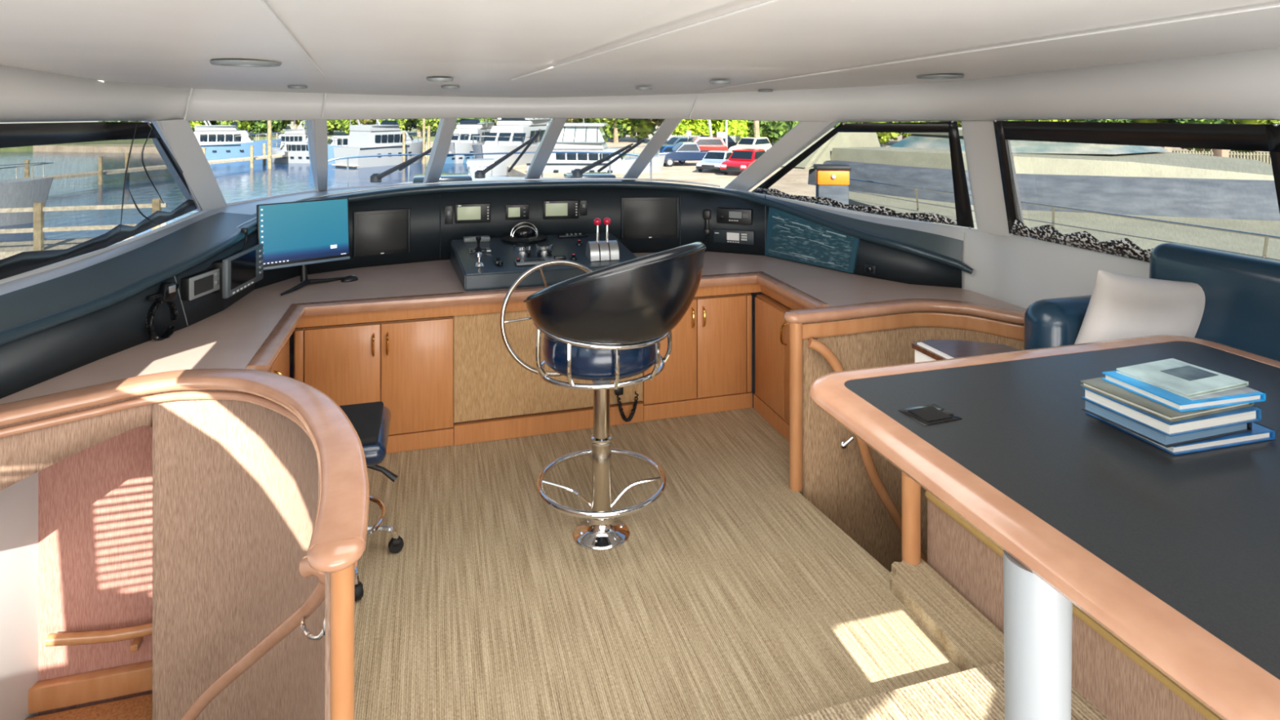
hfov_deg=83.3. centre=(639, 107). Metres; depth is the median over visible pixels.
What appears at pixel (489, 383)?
panel
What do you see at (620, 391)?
hanging cord
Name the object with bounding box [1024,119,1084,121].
tree
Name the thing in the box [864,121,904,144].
tree
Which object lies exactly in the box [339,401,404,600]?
chair
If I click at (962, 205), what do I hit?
window frame
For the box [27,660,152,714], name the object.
baseboard
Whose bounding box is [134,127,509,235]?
harbour water
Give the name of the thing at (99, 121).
tree
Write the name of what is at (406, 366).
base cabinet
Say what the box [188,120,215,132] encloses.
tree
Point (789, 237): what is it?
display
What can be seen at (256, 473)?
wall
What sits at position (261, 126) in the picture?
tree
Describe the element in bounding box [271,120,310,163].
boat
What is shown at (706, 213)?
handset
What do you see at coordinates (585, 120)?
tree
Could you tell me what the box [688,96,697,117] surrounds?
trim
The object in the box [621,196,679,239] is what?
display
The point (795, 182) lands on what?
quay
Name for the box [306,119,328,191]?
trim
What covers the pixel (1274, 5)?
trim
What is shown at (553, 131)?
trim
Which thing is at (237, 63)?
recessed light
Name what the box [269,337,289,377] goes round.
base cabinet
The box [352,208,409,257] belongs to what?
display
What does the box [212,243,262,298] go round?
display
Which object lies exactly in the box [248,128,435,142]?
bank
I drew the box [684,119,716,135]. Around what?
tree
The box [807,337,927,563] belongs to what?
handrail
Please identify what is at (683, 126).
tree
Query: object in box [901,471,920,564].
newel post
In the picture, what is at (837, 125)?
tree
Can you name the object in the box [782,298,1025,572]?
wall
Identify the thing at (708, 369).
base cabinet
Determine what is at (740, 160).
car
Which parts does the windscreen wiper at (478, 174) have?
arm, blade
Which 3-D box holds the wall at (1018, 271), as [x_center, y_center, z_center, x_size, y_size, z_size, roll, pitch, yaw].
[2.176,2.025,2.747,0.603,2.850,5.848,0,0,-24]
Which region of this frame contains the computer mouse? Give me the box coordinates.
[340,275,358,282]
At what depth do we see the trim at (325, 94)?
4.22 m
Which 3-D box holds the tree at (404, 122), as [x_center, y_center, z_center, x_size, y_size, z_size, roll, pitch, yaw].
[-39.863,-0.491,112.377,8.479,9.914,7.388,0,0,31]
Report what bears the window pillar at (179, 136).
attached to the wall at (19, 502)
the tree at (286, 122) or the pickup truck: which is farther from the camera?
the tree at (286, 122)
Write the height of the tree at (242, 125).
9.128 m
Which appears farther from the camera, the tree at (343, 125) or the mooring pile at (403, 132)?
the tree at (343, 125)
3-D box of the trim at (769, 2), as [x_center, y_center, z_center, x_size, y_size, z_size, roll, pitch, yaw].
[-0.123,-0.162,2.146,0.007,0.082,2.228,0,0,-23]
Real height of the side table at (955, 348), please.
0.538 m
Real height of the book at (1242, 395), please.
0.019 m
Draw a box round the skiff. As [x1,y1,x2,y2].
[444,122,475,164]
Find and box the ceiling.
[0,0,1279,97]
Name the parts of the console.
toggle lever, push knob, push knob, push knob, switch panel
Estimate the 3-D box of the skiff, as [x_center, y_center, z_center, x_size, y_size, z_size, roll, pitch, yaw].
[-16.594,3.514,68.067,5.370,4.273,2.090,0,0,-26]
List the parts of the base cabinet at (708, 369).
door, handle, handle, door, door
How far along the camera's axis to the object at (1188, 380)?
1.73 m
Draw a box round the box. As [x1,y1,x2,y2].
[813,164,851,209]
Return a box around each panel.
[453,310,643,445]
[924,490,1222,719]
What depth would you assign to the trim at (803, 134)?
4.79 m
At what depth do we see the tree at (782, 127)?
77.29 m
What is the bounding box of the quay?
[280,125,1269,204]
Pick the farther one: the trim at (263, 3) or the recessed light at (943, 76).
the recessed light at (943, 76)
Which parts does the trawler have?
railing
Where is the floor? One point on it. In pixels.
(731, 595)
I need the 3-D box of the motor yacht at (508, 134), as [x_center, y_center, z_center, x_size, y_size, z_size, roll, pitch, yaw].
[-10.134,2.250,59.596,4.690,6.800,12.388,0,0,16]
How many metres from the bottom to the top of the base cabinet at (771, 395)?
0.698 m
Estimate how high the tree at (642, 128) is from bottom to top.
9.881 m
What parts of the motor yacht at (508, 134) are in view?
railing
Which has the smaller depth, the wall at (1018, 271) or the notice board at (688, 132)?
the wall at (1018, 271)
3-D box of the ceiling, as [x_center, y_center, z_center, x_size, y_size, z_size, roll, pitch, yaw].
[0.067,-0.186,2.029,4.233,0.237,5.628,0,0,-16]
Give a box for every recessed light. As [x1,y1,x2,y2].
[209,59,281,66]
[287,85,307,88]
[426,77,453,81]
[440,85,459,88]
[635,87,652,89]
[709,80,730,84]
[758,89,773,92]
[915,74,964,79]
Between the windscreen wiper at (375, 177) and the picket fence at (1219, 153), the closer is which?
the windscreen wiper at (375, 177)
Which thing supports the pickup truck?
on the quay
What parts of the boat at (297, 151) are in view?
railing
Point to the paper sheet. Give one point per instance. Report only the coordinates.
(927, 347)
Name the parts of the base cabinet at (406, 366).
door, door, handle, handle, door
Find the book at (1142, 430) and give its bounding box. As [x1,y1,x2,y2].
[1081,398,1252,447]
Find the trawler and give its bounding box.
[448,118,494,163]
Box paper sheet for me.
[916,342,954,359]
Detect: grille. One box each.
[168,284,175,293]
[701,164,714,167]
[726,165,740,169]
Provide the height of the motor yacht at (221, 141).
5.966 m
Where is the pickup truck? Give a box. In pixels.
[655,142,726,166]
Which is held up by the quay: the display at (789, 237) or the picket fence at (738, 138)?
the picket fence at (738, 138)
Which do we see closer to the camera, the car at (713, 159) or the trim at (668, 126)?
the trim at (668, 126)
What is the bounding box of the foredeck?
[328,151,652,186]
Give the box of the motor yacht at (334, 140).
[306,120,362,164]
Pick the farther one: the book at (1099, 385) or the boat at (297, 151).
the boat at (297, 151)
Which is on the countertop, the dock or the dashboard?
the dashboard
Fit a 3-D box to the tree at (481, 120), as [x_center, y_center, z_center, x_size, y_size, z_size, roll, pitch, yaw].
[-25.671,0.095,108.846,7.002,8.738,7.293,0,0,12]
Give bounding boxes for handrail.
[44,622,152,652]
[180,555,324,719]
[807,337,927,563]
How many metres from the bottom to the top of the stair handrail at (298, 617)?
0.906 m
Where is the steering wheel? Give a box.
[499,259,592,376]
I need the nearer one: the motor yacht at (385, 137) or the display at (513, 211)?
the display at (513, 211)
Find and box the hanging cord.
[613,387,638,422]
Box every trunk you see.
[707,120,712,137]
[753,120,759,137]
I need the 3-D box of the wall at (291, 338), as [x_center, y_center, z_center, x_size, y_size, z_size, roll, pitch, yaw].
[-1.059,2.009,5.255,3.449,2.882,0.926,0,0,-16]
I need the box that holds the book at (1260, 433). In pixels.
[1085,411,1275,455]
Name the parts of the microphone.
coiled cord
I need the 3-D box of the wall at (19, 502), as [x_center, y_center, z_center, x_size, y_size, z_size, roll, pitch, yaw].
[-2.158,2.025,1.528,0.261,2.850,5.937,0,0,-11]
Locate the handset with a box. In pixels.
[702,209,711,251]
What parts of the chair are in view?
leg, seat, leg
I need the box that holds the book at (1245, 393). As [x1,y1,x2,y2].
[1167,386,1259,399]
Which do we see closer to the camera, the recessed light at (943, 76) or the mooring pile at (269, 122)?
the recessed light at (943, 76)
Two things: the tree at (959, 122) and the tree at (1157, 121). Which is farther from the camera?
the tree at (959, 122)
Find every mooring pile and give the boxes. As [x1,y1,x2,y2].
[267,120,271,168]
[402,131,405,162]
[422,118,425,164]
[426,125,430,165]
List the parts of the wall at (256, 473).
arched panel, cap molding, cap rail, woven panel, newel post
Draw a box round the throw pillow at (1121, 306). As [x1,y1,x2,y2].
[1074,270,1204,344]
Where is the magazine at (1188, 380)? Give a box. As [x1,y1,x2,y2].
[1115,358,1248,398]
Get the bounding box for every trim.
[0,117,1279,122]
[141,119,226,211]
[183,88,192,119]
[257,0,328,80]
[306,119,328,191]
[321,93,326,117]
[422,117,457,182]
[511,0,781,80]
[524,117,567,181]
[620,118,682,181]
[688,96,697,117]
[703,4,1279,91]
[724,120,839,191]
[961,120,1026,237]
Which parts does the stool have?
seat mount, backrest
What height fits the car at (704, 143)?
1.895 m
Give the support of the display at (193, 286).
attached to the dashboard
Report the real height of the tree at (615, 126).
9.881 m
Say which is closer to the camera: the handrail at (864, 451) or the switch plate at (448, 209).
the handrail at (864, 451)
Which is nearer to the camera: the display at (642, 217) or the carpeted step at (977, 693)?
the carpeted step at (977, 693)
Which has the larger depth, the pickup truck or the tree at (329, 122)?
the tree at (329, 122)
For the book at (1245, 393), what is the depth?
1.65 m
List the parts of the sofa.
arm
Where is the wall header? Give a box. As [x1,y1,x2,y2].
[0,47,1279,121]
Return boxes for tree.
[98,120,136,122]
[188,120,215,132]
[216,120,253,131]
[245,120,283,137]
[263,120,291,135]
[286,120,303,128]
[298,120,336,131]
[327,124,341,134]
[333,119,358,135]
[355,119,376,124]
[373,119,413,130]
[402,119,417,131]
[407,118,439,137]
[454,118,493,129]
[564,118,582,123]
[575,118,619,137]
[588,118,639,142]
[625,118,659,142]
[647,119,664,126]
[671,119,701,137]
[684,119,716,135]
[706,120,724,134]
[717,120,753,142]
[744,120,787,145]
[761,120,799,143]
[832,122,859,128]
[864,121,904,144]
[897,121,922,139]
[915,120,960,127]
[955,120,961,127]
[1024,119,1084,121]
[1074,119,1131,122]
[1125,119,1173,123]
[1164,119,1234,155]
[1225,119,1279,158]
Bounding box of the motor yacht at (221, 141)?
[194,120,281,160]
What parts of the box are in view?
lid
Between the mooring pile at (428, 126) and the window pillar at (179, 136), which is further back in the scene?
the mooring pile at (428, 126)
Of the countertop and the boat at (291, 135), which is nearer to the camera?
the countertop
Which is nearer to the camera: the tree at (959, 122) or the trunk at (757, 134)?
the trunk at (757, 134)
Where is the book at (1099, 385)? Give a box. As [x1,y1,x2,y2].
[1080,376,1253,422]
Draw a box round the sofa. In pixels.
[1023,243,1279,360]
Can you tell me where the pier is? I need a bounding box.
[201,143,288,167]
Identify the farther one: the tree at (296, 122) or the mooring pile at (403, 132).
the tree at (296, 122)
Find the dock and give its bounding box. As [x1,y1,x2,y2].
[116,222,166,243]
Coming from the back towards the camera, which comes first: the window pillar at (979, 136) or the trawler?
the trawler
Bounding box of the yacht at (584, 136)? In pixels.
[526,118,666,173]
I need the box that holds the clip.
[240,226,248,250]
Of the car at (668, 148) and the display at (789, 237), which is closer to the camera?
the display at (789, 237)
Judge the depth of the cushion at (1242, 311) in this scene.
2.59 m
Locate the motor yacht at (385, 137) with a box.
[331,119,426,168]
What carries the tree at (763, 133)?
on the quay
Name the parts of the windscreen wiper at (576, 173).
arm, blade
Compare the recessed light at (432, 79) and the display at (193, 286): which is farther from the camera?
the display at (193, 286)
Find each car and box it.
[659,145,685,164]
[662,136,693,146]
[688,137,727,151]
[695,150,731,173]
[700,134,737,151]
[720,148,765,174]
[728,137,772,153]
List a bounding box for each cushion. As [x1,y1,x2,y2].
[542,333,660,380]
[1149,243,1279,360]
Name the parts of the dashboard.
knob, ignition knob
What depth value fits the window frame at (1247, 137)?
3.04 m
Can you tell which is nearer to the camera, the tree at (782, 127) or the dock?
the dock
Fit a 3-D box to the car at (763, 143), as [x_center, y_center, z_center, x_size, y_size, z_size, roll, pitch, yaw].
[10.052,3.572,65.636,1.970,1.745,4.790,0,0,39]
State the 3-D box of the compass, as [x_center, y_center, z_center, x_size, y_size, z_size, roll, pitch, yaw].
[-0.776,0.825,4.816,0.304,0.134,0.304,0,0,-16]
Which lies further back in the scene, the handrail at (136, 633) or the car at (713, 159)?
the car at (713, 159)
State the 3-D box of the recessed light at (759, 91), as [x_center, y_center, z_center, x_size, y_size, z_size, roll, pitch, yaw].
[0.757,-0.104,4.342,0.090,0.012,0.090,0,0,-16]
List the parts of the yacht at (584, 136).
rub rail, railing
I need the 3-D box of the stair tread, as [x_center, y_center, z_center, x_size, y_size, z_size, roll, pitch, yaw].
[-2.154,2.496,2.771,0.660,0.140,0.360,0,0,-16]
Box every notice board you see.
[686,130,691,142]
[716,131,726,138]
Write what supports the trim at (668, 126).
attached to the wall header
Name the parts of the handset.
coiled cord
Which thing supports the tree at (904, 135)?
on the quay
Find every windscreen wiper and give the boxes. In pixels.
[369,147,431,182]
[474,128,541,178]
[572,137,645,177]
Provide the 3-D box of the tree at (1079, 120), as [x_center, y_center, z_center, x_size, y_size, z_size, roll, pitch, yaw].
[44.909,0.301,69.305,6.852,8.324,6.464,0,0,-24]
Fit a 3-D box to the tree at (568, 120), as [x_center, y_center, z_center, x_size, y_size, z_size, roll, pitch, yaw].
[-9.568,-0.017,99.979,7.205,8.967,8.497,0,0,-12]
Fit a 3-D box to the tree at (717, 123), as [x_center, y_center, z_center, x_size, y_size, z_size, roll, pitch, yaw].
[9.801,1.011,83.930,6.113,6.900,6.071,0,0,10]
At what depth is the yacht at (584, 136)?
49.62 m
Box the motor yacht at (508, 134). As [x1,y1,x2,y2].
[471,118,551,176]
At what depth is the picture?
1.75 m
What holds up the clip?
attached to the dashboard
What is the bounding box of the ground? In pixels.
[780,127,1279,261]
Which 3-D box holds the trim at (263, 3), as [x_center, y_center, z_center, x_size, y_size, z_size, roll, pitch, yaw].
[-1.005,-0.163,2.167,0.007,0.082,2.171,0,0,-20]
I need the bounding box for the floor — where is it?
[355,407,961,719]
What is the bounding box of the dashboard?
[0,177,973,399]
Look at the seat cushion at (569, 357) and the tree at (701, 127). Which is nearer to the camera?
the seat cushion at (569, 357)
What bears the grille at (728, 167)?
attached to the car at (740, 160)
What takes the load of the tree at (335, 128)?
on the quay
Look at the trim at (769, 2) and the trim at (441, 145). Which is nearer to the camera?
the trim at (769, 2)
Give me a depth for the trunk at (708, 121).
65.89 m
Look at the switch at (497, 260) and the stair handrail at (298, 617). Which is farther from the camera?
the switch at (497, 260)
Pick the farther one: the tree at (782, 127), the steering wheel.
the tree at (782, 127)
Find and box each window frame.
[751,120,973,228]
[993,119,1279,262]
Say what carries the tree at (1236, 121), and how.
on the quay
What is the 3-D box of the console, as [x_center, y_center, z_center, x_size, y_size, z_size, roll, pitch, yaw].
[-0.615,0.903,4.525,1.099,0.234,0.825,0,0,-16]
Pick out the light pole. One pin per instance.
(726, 121)
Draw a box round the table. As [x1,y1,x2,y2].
[809,334,1279,719]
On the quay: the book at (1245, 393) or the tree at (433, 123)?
the tree at (433, 123)
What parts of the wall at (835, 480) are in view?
corner post, cap rail, cap molding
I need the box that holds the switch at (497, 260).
[493,257,502,265]
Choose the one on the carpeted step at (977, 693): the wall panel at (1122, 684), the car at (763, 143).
the wall panel at (1122, 684)
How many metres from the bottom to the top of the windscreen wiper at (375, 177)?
0.330 m
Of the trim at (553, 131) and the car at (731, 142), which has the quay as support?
the car at (731, 142)
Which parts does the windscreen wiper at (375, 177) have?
arm, blade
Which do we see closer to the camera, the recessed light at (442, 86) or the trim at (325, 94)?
the recessed light at (442, 86)
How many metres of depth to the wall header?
3.64 m
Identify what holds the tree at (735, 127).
on the quay
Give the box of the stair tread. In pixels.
[24,693,152,719]
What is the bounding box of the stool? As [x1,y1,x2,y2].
[523,241,706,551]
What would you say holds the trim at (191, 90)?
attached to the wall header
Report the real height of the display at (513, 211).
0.104 m
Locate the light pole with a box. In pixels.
[724,120,727,146]
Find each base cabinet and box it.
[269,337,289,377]
[293,315,453,453]
[637,293,752,421]
[753,293,792,441]
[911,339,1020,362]
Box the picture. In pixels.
[1160,365,1218,381]
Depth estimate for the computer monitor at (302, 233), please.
4.14 m
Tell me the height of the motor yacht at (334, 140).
5.655 m
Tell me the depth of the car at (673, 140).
69.62 m
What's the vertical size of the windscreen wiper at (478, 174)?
0.430 m
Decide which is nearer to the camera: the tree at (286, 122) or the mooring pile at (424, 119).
the mooring pile at (424, 119)
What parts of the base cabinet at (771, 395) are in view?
door, handle, door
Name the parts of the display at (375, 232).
trim, trim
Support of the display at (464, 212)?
attached to the dashboard
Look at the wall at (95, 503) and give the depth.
2.98 m
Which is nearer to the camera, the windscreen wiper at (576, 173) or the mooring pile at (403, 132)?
the windscreen wiper at (576, 173)
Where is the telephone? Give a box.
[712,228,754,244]
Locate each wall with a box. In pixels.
[0,208,210,719]
[0,368,369,719]
[38,425,152,715]
[226,179,737,444]
[737,189,1149,407]
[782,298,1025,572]
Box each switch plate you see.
[444,205,453,224]
[580,200,586,215]
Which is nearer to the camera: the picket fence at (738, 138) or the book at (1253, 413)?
the book at (1253, 413)
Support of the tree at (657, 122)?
on the quay
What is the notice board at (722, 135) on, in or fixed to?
on the quay
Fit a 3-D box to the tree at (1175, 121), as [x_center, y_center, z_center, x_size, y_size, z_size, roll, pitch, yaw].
[51.762,0.301,65.418,6.464,8.324,6.852,0,0,14]
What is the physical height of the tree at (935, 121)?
9.156 m
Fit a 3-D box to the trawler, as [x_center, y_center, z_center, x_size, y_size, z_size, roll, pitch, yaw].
[-16.800,2.543,71.484,3.890,6.214,10.388,0,0,4]
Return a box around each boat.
[262,120,307,146]
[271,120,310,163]
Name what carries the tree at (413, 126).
on the quay
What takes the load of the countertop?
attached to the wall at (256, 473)
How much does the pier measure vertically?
2.400 m
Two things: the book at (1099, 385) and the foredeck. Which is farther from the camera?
the foredeck
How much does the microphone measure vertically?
0.253 m
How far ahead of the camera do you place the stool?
2.86 m
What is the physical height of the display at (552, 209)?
0.128 m
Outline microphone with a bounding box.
[145,282,178,341]
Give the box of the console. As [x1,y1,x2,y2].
[449,232,636,291]
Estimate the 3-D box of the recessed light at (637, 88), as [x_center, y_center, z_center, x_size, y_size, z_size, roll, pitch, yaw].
[0.021,-0.103,3.847,0.090,0.012,0.090,0,0,-16]
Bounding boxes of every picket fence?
[667,134,740,142]
[1162,146,1271,164]
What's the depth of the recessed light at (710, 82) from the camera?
3.43 m
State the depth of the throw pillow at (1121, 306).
2.68 m
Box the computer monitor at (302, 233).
[256,197,350,295]
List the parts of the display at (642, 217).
trim, trim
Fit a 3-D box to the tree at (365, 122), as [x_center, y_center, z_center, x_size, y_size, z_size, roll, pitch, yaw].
[-42.239,0.835,110.877,5.831,7.256,6.876,0,0,-10]
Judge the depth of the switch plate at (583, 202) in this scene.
5.01 m
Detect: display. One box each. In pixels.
[180,268,219,300]
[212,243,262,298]
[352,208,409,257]
[454,203,490,223]
[505,204,528,219]
[542,200,578,219]
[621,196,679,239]
[764,207,860,273]
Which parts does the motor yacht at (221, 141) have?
rub rail, railing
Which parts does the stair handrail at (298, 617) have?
bracket plate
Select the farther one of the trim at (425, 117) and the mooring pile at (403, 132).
the mooring pile at (403, 132)
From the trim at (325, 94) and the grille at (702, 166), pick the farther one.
the grille at (702, 166)
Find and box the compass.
[501,222,546,243]
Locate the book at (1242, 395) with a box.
[1102,370,1266,412]
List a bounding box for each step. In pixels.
[784,660,1110,719]
[889,558,1004,671]
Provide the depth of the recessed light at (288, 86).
3.56 m
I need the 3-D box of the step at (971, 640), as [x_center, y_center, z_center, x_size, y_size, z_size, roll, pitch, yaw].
[1.105,1.820,2.575,0.227,0.060,0.594,0,0,-16]
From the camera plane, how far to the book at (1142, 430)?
1.64 m
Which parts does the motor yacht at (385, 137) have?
rub rail, railing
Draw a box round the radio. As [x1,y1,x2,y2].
[716,207,752,225]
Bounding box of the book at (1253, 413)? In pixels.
[1081,386,1261,436]
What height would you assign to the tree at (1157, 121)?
8.234 m
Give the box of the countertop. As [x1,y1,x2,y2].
[0,251,1026,404]
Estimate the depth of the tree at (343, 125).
112.60 m

